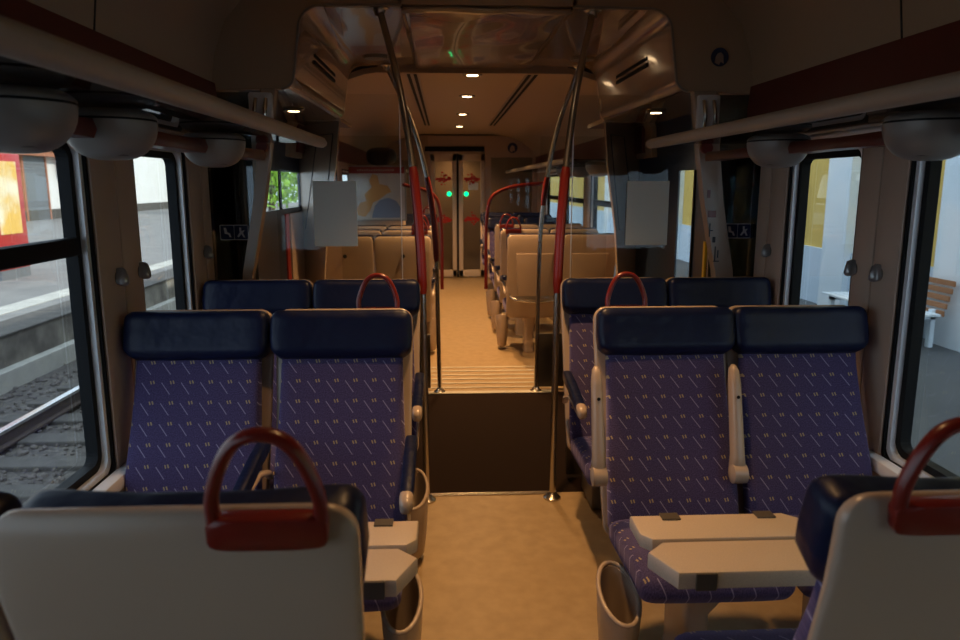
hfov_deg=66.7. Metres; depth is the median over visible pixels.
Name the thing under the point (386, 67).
pole
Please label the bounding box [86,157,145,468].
wall panel
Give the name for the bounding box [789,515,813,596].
seat cushion
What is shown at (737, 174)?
window
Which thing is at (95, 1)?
trim
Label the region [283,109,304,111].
recessed light
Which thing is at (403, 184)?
curved handrail
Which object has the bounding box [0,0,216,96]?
trim
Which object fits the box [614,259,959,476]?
ground
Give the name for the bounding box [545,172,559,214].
window
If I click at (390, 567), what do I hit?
folding table
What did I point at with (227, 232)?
sticker
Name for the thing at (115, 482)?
armrest
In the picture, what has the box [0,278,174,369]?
trim
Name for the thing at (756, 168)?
trim
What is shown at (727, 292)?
seat
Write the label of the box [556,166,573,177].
pod
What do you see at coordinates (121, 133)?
pod
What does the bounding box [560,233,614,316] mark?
seat
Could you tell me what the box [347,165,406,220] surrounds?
map poster
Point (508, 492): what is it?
trim
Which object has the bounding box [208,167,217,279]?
trim
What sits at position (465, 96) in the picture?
recessed light
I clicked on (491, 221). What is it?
seat
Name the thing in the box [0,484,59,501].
sleeper
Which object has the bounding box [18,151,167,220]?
building
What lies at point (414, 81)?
ceiling slot
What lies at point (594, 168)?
pod
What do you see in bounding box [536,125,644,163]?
trim
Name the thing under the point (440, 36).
ceiling
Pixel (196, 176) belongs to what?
trim
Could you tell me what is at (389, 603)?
seat cushion
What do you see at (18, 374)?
trim
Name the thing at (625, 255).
wall partition
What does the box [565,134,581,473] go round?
glass screen
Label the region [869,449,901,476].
armrest
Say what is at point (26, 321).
trim
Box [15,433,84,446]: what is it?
sleeper
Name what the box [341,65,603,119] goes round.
wall
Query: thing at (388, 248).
seat
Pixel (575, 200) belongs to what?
window
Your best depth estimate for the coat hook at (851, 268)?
2.78 m
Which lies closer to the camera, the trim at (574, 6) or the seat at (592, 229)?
the trim at (574, 6)
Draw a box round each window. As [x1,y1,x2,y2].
[0,142,115,489]
[141,148,195,309]
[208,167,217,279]
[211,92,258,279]
[342,169,348,180]
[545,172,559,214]
[566,181,583,222]
[590,176,610,228]
[707,95,753,276]
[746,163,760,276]
[779,148,862,305]
[881,160,958,477]
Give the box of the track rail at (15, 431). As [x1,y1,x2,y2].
[0,385,80,451]
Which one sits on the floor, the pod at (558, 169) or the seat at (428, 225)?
the seat at (428, 225)
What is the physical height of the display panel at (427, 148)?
0.080 m
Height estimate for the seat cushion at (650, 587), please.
0.150 m
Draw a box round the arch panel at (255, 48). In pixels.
[212,0,752,93]
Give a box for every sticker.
[220,225,248,239]
[508,143,517,152]
[711,48,728,65]
[727,224,750,237]
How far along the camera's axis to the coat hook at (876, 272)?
2.62 m
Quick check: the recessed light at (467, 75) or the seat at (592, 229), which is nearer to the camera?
the recessed light at (467, 75)
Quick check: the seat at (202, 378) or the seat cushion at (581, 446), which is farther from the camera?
the seat cushion at (581, 446)
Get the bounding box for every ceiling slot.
[406,74,430,125]
[488,74,538,125]
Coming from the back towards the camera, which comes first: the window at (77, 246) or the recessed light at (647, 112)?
the recessed light at (647, 112)
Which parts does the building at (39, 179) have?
door frame, cornice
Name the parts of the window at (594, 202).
frame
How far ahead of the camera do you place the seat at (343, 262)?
6.34 m
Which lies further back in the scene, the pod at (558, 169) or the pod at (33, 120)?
the pod at (558, 169)
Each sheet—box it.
[312,181,357,245]
[625,181,669,244]
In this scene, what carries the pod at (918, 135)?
attached to the luggage rack at (864, 112)
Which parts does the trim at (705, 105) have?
red knob, handle plate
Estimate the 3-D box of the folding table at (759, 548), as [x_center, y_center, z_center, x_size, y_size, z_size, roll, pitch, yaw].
[0.950,0.879,1.923,1.080,0.668,0.309,0,11,-3]
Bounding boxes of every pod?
[0,84,78,153]
[67,107,157,160]
[182,132,245,167]
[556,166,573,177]
[570,164,589,177]
[585,161,606,176]
[747,133,810,167]
[881,109,959,160]
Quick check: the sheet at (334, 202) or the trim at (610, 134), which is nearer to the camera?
the sheet at (334, 202)
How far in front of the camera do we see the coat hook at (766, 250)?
3.51 m
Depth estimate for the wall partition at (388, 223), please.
8.84 m
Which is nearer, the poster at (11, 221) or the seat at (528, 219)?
the seat at (528, 219)
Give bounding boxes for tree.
[267,171,297,210]
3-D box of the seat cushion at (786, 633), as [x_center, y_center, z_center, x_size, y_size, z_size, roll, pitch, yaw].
[0.730,0.887,1.659,0.464,0.150,0.491,0,11,-3]
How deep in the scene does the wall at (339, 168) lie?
7.79 m
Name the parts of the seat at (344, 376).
armrest, backrest, grab handle, armrest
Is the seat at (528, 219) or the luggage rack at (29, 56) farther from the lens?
the seat at (528, 219)
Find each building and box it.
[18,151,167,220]
[550,155,959,351]
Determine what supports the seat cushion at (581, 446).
on the seat at (580, 298)
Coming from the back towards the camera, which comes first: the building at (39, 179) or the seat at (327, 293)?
the building at (39, 179)
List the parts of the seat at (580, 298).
armrest, backrest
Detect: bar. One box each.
[71,117,96,137]
[152,131,207,152]
[704,148,749,160]
[788,131,885,153]
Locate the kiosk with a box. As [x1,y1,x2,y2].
[0,153,30,280]
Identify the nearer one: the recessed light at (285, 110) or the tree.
the recessed light at (285, 110)
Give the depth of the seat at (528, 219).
9.69 m
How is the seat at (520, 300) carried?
on the floor
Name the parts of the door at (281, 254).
pale panel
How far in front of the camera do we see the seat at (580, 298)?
3.42 m
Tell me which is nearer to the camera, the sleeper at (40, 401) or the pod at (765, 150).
the pod at (765, 150)
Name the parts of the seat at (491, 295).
grab handle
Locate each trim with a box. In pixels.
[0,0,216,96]
[0,260,172,314]
[0,268,173,338]
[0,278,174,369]
[0,297,175,395]
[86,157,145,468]
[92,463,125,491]
[93,0,96,29]
[185,155,214,309]
[243,88,277,279]
[281,3,400,89]
[296,124,371,164]
[305,133,332,229]
[400,5,414,63]
[428,366,550,393]
[431,491,556,496]
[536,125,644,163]
[573,5,688,92]
[610,134,628,229]
[690,91,732,276]
[747,20,959,117]
[753,167,789,304]
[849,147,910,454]
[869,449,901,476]
[900,0,902,38]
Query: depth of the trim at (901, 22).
2.48 m
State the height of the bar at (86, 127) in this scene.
0.049 m
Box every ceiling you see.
[26,0,959,85]
[216,6,414,127]
[285,67,656,166]
[401,5,571,68]
[533,8,748,128]
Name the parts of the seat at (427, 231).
grab handle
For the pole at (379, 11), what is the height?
2.459 m
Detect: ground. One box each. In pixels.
[0,360,85,505]
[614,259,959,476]
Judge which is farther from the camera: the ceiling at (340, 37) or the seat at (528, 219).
the seat at (528, 219)
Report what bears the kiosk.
on the platform
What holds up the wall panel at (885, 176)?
attached to the wall at (540, 176)
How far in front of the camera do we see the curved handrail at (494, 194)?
8.68 m
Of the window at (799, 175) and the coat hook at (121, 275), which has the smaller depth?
the coat hook at (121, 275)
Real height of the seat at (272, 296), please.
1.165 m
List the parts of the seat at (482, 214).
backrest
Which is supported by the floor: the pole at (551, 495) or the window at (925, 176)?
the pole at (551, 495)
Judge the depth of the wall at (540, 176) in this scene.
8.14 m
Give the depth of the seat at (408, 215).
10.94 m
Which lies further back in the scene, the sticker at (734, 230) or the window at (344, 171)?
the window at (344, 171)
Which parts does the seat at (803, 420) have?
backrest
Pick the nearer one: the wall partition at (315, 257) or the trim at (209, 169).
the trim at (209, 169)
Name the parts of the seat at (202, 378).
backrest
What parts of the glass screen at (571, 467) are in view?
kick panel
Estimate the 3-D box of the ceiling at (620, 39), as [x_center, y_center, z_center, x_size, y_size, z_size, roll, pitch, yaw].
[0.897,-1.587,4.864,1.000,0.430,2.450,0,11,-3]
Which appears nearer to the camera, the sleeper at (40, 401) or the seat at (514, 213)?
the sleeper at (40, 401)
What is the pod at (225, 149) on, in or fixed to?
attached to the luggage rack at (29, 56)
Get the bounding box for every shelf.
[0,56,300,142]
[509,293,553,302]
[683,96,959,143]
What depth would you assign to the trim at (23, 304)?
11.40 m
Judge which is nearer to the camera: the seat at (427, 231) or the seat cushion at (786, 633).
the seat cushion at (786, 633)
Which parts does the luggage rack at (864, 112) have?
wall rail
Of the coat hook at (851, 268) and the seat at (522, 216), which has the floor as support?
the seat at (522, 216)
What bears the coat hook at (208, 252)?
attached to the wall at (339, 168)
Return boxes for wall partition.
[299,121,339,283]
[357,221,405,228]
[604,122,639,277]
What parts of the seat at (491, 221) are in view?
backrest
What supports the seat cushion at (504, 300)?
on the seat at (520, 300)
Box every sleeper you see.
[0,413,82,425]
[0,456,85,471]
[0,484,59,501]
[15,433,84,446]
[27,397,80,406]
[57,382,78,391]
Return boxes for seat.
[0,427,368,639]
[0,491,21,639]
[123,309,273,492]
[202,279,313,488]
[232,273,423,639]
[313,279,428,558]
[326,235,374,278]
[357,225,387,233]
[358,229,381,278]
[374,235,435,350]
[382,219,435,317]
[389,215,434,303]
[406,208,430,224]
[407,206,438,242]
[480,212,511,264]
[483,215,516,297]
[486,213,538,320]
[488,217,523,309]
[490,217,548,334]
[495,233,554,352]
[512,212,539,216]
[518,215,551,218]
[524,217,555,225]
[538,223,582,319]
[549,227,597,332]
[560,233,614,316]
[560,277,667,486]
[590,271,795,639]
[665,277,771,401]
[674,416,959,639]
[726,305,871,618]
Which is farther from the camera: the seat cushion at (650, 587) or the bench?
the bench
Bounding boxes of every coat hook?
[115,267,129,285]
[138,262,151,278]
[203,245,213,258]
[761,244,770,256]
[843,259,857,275]
[868,264,882,281]
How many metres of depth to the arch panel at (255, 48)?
3.58 m
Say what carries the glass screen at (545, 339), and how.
on the floor
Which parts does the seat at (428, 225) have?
grab handle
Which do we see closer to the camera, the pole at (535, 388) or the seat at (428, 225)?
the pole at (535, 388)
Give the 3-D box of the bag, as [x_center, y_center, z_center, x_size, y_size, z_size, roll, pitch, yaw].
[-1.208,-2.002,8.938,0.371,0.219,0.400,0,11,-3]
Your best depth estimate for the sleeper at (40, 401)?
8.05 m
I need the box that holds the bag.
[366,147,396,164]
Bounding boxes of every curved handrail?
[402,183,443,289]
[484,182,542,288]
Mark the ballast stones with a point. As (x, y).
(60, 478)
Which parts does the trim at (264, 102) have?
handle plate, red knob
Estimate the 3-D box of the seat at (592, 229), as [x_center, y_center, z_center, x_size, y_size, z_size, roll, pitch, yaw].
[0.934,-0.421,7.817,0.494,1.165,0.758,0,11,-3]
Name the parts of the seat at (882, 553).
backrest, grab handle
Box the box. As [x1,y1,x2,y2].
[581,472,601,508]
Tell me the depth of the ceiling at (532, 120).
7.38 m
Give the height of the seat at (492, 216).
1.165 m
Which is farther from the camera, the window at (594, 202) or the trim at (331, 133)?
the window at (594, 202)
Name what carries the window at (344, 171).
in the wall at (339, 168)
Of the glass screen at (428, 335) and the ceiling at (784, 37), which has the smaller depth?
the ceiling at (784, 37)
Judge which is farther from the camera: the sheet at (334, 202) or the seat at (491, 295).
the seat at (491, 295)
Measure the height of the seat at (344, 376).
1.280 m
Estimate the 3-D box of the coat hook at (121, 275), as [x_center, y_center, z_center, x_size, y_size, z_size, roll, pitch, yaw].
[-1.237,-0.150,2.525,0.040,0.064,0.048,0,11,-3]
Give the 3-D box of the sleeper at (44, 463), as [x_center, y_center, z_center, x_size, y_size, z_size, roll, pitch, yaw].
[-3.622,1.268,6.335,2.500,0.100,0.260,0,11,-3]
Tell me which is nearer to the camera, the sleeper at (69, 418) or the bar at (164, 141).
the bar at (164, 141)
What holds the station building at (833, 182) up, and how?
on the ground at (937, 401)
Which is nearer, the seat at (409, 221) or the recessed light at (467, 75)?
the recessed light at (467, 75)
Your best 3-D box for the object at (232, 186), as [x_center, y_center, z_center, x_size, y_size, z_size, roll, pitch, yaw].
[-1.260,-0.137,3.822,0.210,2.030,0.006,0,11,-3]
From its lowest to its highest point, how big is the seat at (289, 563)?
1.297 m
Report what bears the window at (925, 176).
in the wall at (540, 176)
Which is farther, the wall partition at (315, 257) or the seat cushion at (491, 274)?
the seat cushion at (491, 274)
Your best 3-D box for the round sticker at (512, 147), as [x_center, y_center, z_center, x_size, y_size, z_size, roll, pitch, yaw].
[0.550,-2.906,12.324,0.170,0.170,0.004,0,11,-3]
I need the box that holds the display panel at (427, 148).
[425,146,483,150]
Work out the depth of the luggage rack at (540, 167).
7.84 m
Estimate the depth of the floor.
3.51 m
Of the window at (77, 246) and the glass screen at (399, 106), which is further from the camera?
the glass screen at (399, 106)
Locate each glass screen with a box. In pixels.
[399,106,402,278]
[420,334,430,387]
[538,333,563,386]
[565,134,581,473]
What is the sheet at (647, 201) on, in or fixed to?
attached to the glass screen at (571, 467)
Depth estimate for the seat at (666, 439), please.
2.56 m
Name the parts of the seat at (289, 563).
grab handle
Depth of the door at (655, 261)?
5.18 m
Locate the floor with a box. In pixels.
[364,277,802,639]
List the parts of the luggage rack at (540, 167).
rail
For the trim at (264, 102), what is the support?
attached to the arch panel at (255, 48)
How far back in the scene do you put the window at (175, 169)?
3.22 m
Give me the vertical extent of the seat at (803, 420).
1.165 m
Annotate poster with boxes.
[0,161,22,234]
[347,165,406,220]
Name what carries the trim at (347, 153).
attached to the wall at (360, 67)
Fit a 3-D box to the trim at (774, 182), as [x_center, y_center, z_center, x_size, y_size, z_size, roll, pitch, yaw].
[1.403,-0.227,3.569,0.012,1.140,0.296,0,11,-3]
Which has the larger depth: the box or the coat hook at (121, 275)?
the box
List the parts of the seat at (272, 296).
backrest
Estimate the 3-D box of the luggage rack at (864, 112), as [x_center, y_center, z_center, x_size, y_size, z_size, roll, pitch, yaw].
[1.213,-0.441,1.290,0.550,0.050,4.940,0,11,-3]
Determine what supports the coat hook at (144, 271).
attached to the wall at (339, 168)
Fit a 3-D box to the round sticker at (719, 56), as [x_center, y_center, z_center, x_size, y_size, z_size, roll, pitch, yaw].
[1.201,-1.316,3.654,0.090,0.090,0.004,0,11,-3]
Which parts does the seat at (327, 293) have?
backrest, armrest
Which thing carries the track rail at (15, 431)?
on the ballast stones
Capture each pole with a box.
[370,6,435,503]
[380,64,444,392]
[530,66,585,391]
[543,9,601,501]
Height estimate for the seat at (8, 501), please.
1.174 m
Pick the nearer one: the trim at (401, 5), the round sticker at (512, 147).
the trim at (401, 5)
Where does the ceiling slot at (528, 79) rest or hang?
attached to the ceiling at (532, 120)
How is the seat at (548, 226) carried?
on the floor
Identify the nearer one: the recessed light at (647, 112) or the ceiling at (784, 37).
the ceiling at (784, 37)
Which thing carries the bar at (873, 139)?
attached to the pod at (765, 150)
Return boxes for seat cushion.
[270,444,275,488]
[363,591,401,611]
[489,272,493,280]
[503,298,505,311]
[571,436,599,486]
[609,519,795,603]
[674,628,796,639]
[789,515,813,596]
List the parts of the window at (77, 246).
frame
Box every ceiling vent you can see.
[314,54,334,82]
[616,57,647,83]
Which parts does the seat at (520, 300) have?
armrest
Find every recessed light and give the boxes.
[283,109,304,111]
[459,95,474,97]
[462,74,482,76]
[646,111,666,113]
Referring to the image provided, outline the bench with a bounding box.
[821,277,955,347]
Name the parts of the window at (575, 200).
frame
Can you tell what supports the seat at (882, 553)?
on the floor
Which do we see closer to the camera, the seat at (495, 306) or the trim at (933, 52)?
the trim at (933, 52)
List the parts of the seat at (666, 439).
armrest, grab handle, backrest, armrest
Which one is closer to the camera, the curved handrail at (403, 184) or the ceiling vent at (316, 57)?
the ceiling vent at (316, 57)
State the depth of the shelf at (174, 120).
1.78 m
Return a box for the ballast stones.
[0,363,82,502]
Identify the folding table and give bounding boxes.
[363,519,418,599]
[629,511,815,590]
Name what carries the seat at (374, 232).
on the floor
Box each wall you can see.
[86,158,347,491]
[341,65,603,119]
[352,7,592,73]
[386,134,536,213]
[537,94,911,475]
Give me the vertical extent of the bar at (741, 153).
0.049 m
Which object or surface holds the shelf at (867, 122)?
attached to the luggage rack at (864, 112)
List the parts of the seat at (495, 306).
grab handle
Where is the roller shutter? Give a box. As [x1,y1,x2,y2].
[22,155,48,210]
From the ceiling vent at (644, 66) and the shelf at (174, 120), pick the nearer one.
the shelf at (174, 120)
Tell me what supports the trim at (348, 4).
attached to the arch panel at (255, 48)
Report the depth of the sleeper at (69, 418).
7.43 m
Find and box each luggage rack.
[0,15,326,147]
[505,158,605,172]
[646,71,959,148]
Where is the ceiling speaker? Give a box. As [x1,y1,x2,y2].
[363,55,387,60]
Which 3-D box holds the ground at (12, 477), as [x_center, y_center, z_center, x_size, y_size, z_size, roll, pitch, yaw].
[-4.864,-3.390,31.722,3.750,0.150,76.000,0,11,-3]
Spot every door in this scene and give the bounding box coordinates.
[252,119,304,279]
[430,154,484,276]
[635,113,707,279]
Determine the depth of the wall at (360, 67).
7.39 m
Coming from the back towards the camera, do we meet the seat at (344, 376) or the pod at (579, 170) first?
the pod at (579, 170)
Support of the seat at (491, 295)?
on the floor
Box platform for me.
[0,202,297,320]
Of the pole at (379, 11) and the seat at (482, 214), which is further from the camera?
the seat at (482, 214)
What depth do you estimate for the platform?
17.29 m
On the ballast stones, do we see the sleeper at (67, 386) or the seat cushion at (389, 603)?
the sleeper at (67, 386)
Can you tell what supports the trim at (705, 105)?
attached to the arch panel at (255, 48)
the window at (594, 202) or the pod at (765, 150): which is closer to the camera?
the pod at (765, 150)
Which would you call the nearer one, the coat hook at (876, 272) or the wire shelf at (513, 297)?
the coat hook at (876, 272)
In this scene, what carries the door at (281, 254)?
in the wall at (339, 168)
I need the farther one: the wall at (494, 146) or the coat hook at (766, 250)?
the wall at (494, 146)

